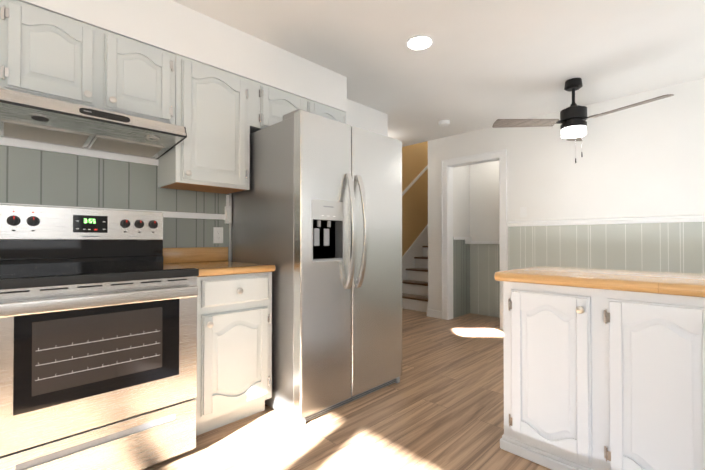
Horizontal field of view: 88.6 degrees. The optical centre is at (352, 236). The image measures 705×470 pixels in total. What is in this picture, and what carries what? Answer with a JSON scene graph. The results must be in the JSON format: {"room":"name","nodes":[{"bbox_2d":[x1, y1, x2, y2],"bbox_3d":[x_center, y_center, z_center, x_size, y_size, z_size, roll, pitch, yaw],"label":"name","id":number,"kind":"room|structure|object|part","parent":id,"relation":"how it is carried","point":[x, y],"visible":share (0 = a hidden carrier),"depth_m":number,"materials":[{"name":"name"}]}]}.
{"room":"kitchen","nodes":[
{"label":"kitchen","id":0,"kind":"room"},
{"bbox_2d":[18,0,346,111],"bbox_3d":[-1.681,-1.211,1.670,4.265,0.295,0.335,1,-1,-45],"label":"soffit","id":1,"kind":"structure","parent":0,"point":[171,26],"depth_m":2.22,"materials":[{"name":"white paint"}]},
{"bbox_2d":[142,308,550,469],"bbox_3d":[0.196,1.122,1.645,7.170,0.100,5.660,1,-1,-45],"label":"floor","id":2,"kind":"structure","parent":0,"point":[439,405],"depth_m":2.05,"materials":[{"name":"laminate"}]},
{"bbox_2d":[0,204,198,469],"bbox_3d":[-1.219,0.461,1.707,0.759,1.222,0.670,1,-1,-45],"label":"stove","id":3,"kind":"object","parent":2,"relation":"on","point":[98,339],"visible":1,"depth_m":1.55,"materials":[{"name":"grey metal"}]},
{"bbox_2d":[195,272,271,435],"bbox_3d":[-0.850,0.646,2.233,0.458,0.862,0.663,1,-1,-45],"label":"base cabinet","id":4,"kind":"object","parent":2,"relation":"on","point":[234,348],"visible":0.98,"depth_m":2.01,"materials":[{"name":"white paint"}]},
{"bbox_2d":[163,247,275,276],"bbox_3d":[-0.855,0.143,2.248,0.466,0.141,0.640,1,-1,-45],"label":"countertop","id":5,"kind":"structure","parent":4,"relation":"on","point":[209,261],"depth_m":2.33,"materials":[{"name":"brown wood"}]},
{"bbox_2d":[232,109,401,425],"bbox_3d":[-0.229,0.175,2.634,0.933,1.812,0.929,1,-1,-45],"label":"fridge","id":6,"kind":"object","parent":2,"relation":"on","point":[317,214],"visible":1,"depth_m":2.25,"materials":[{"name":"grey metal"}]},
{"bbox_2d":[500,281,603,469],"bbox_3d":[1.102,0.651,1.877,0.581,0.846,0.410,1,-1,-45],"label":"base cabinet","id":7,"kind":"object","parent":2,"relation":"on","point":[599,379],"depth_m":1.65,"materials":[{"name":"white paint"}]},
{"bbox_2d":[600,289,704,469],"bbox_3d":[1.387,0.648,1.589,0.581,0.846,0.400,1,-1,-45],"label":"base cabinet","id":8,"kind":"object","parent":2,"relation":"on","point":[652,345],"depth_m":1.40,"materials":[{"name":"white paint"}]},
{"bbox_2d":[494,266,704,297],"bbox_3d":[1.813,0.197,1.181,0.635,0.045,2.466,1,-1,-45],"label":"countertop","id":9,"kind":"structure","parent":8,"relation":"on","point":[680,284],"depth_m":1.60,"materials":[{"name":"brown wood"}]},
{"bbox_2d":[229,99,469,310],"bbox_3d":[0.376,-1.505,4.154,10.920,5.200,0.300,1,-1,-45],"label":"wall","id":10,"kind":"structure","parent":0,"point":[437,151],"depth_m":4.93,"materials":[{"name":"white paint"}]},
{"bbox_2d":[0,141,229,260],"bbox_3d":[-2.110,0.005,1.466,3.385,2.130,0.006,1,-1,-45],"label":"wall","id":11,"kind":"structure","parent":10,"relation":"attached to","point":[34,177],"depth_m":2.12,"materials":[{"name":"grey wood"}]},
{"bbox_2d":[0,0,175,124],"bbox_3d":[-1.382,-0.844,1.924,0.742,0.423,0.373,1,-1,-45],"label":"upper cabinet","id":12,"kind":"object","parent":11,"relation":"attached to","point":[47,54],"visible":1,"depth_m":1.77,"materials":[{"name":"white paint"}]},
{"bbox_2d":[0,88,186,158],"bbox_3d":[-1.339,-0.562,1.868,0.753,0.134,0.510,1,-1,-45],"label":"range hood","id":13,"kind":"object","parent":12,"relation":"attached to","point":[29,117],"visible":1,"depth_m":1.77,"materials":[{"name":"silver metal"}]},
{"bbox_2d":[158,54,249,193],"bbox_3d":[-0.950,-0.683,2.350,0.468,0.742,0.373,1,-1,-45],"label":"upper cabinet","id":14,"kind":"object","parent":11,"relation":"attached to","point":[210,153],"visible":0.98,"depth_m":2.22,"materials":[{"name":"white paint"}]},
{"bbox_2d":[213,227,222,242],"bbox_3d":[-0.961,-0.009,2.592,0.072,0.115,0.008,1,-1,-45],"label":"outlet","id":15,"kind":"object","parent":11,"relation":"attached to","point":[217,234],"visible":1,"depth_m":2.59,"materials":[{"name":"white plastic"}]},
{"bbox_2d":[225,195,231,223],"bbox_3d":[-0.903,-0.199,2.626,0.036,0.210,0.044,1,-1,-45],"label":"junction box","id":16,"kind":"object","parent":11,"relation":"attached to","point":[228,214],"visible":1,"depth_m":2.62,"materials":[{"name":"white plastic"}]},
{"bbox_2d":[250,80,345,133],"bbox_3d":[-0.466,-0.894,2.831,0.891,0.310,0.373,1,-1,-45],"label":"upper cabinet","id":17,"kind":"object","parent":10,"relation":"attached to","point":[273,105],"depth_m":2.54,"materials":[{"name":"white paint"}]},
{"bbox_3d":[-0.787,-0.897,2.549,0.039,0.310,0.322,1,-1,-45],"label":"cabinet filler","id":18,"kind":"part","parent":17,"relation":"part of","materials":[{"name":"white wood"}]},
{"bbox_2d":[427,309,440,318],"bbox_3d":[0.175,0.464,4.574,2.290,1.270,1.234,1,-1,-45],"label":"baseboard","id":19,"kind":"structure","parent":10,"relation":"attached to","point":[434,313],"depth_m":4.91,"materials":[{"name":"white wood"}]},
{"bbox_2d":[453,240,469,317],"bbox_3d":[1.520,0.574,5.050,0.494,1.060,0.006,1,-1,-45],"label":"wall panel","id":20,"kind":"object","parent":10,"relation":"attached to","point":[461,277],"visible":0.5,"depth_m":5.04,"materials":[{"name":"grey wood"}]},
{"bbox_2d":[402,141,427,256],"bbox_3d":[1.473,-1.480,6.828,5.600,5.200,0.120,1,-1,-45],"label":"wall","id":21,"kind":"structure","parent":0,"point":[414,198],"depth_m":6.35,"materials":[{"name":"paint"}]},
{"bbox_2d":[402,165,427,311],"bbox_3d":[2.195,-1.175,6.807,4.320,4.590,0.920,1,-1,-45],"label":"stairs","id":22,"kind":"structure","parent":0,"point":[415,277],"depth_m":6.06,"materials":[{"name":"white wood"}]},
{"bbox_2d":[172,0,704,146],"bbox_3d":[0.239,-1.408,1.711,7.290,0.100,5.660,1,-1,-45],"label":"ceiling","id":23,"kind":"structure","parent":0,"point":[479,64],"depth_m":2.61,"materials":[{"name":"white paint"}]},
{"bbox_2d":[405,35,433,50],"bbox_3d":[0.466,-1.345,2.512,0.196,0.010,0.196,1,-1,-45],"label":"recessed light","id":24,"kind":"object","parent":23,"relation":"in","point":[419,42],"visible":1,"depth_m":2.50,"materials":[{"name":"white"}]},
{"bbox_2d":[438,120,449,125],"bbox_3d":[1.062,-1.312,4.198,0.132,0.044,0.132,1,-1,-45],"label":"smoke detector","id":25,"kind":"object","parent":23,"relation":"attached to","point":[443,122],"visible":1,"depth_m":4.15,"materials":[{"name":"white plastic"}]},
{"bbox_2d":[492,78,673,162],"bbox_3d":[2.009,-0.979,3.127,1.168,0.729,1.187,1,-1,-45],"label":"ceiling fan","id":26,"kind":"object","parent":23,"relation":"hanging from","point":[572,121],"visible":1,"depth_m":3.07,"materials":[{"name":"black metal"}]},
{"bbox_2d":[469,161,498,240],"bbox_3d":[2.074,-0.112,4.941,0.120,2.430,0.950,1,-1,-45],"label":"wall","id":27,"kind":"structure","parent":0,"point":[484,201],"depth_m":5.08,"materials":[{"name":"white paint"}]},
{"bbox_2d":[470,244,499,317],"bbox_3d":[1.987,0.603,4.933,0.006,1.000,0.830,1,-1,-45],"label":"wall panel","id":28,"kind":"object","parent":27,"relation":"attached to","point":[484,283],"visible":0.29,"depth_m":5.06,"materials":[{"name":"grey wood"}]},
{"bbox_2d":[447,78,704,269],"bbox_3d":[2.818,-0.128,3.307,0.120,2.430,4.320,1,-1,-45],"label":"wall","id":29,"kind":"structure","parent":0,"point":[646,160],"depth_m":3.52,"materials":[{"name":"white paint"}]},
{"bbox_2d":[441,149,506,329],"bbox_3d":[1.545,0.038,4.578,0.150,2.123,0.866,1,-1,-45],"label":"door frame","id":30,"kind":"structure","parent":29,"relation":"attached to","point":[449,165],"depth_m":4.78,"materials":[{"name":"white wood"}]},
{"bbox_2d":[508,222,704,273],"bbox_3d":[3.014,0.477,3.014,0.006,1.215,3.395,1,-1,-45],"label":"wainscoting","id":31,"kind":"structure","parent":29,"relation":"attached to","point":[678,247],"depth_m":3.50,"materials":[{"name":"grey wood"}]},
{"bbox_3d":[1.923,-0.164,-0.531,6.550,2.430,0.120,1,-1,-45],"label":"wall","id":32,"kind":"structure","parent":0,"visible":0},
{"bbox_2d":[0,137,224,219],"bbox_3d":[-2.107,-0.316,1.456,3.370,0.366,0.016,1,-1,-45],"label":"trim","id":33,"kind":"structure","parent":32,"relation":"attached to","point":[150,161],"depth_m":2.08,"materials":[{"name":"white wood"}]},
{"bbox_2d":[453,237,470,243],"bbox_3d":[1.522,0.053,5.036,0.470,0.100,0.024,1,-1,-45],"label":"trim","id":34,"kind":"structure","parent":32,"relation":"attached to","point":[467,239],"depth_m":5.10,"materials":[{"name":"white wood"}]},
{"bbox_2d":[471,241,499,243],"bbox_3d":[1.979,0.052,4.925,0.024,0.100,0.824,1,-1,-45],"label":"trim","id":35,"kind":"structure","parent":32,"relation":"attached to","point":[472,242],"depth_m":5.04,"materials":[{"name":"white wood"}]},
{"bbox_2d":[507,215,704,226],"bbox_3d":[3.006,-0.155,3.012,0.028,0.060,3.395,1,-1,-45],"label":"trim","id":36,"kind":"structure","parent":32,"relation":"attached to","point":[682,218],"depth_m":3.49,"materials":[{"name":"white wood"}]}
]}

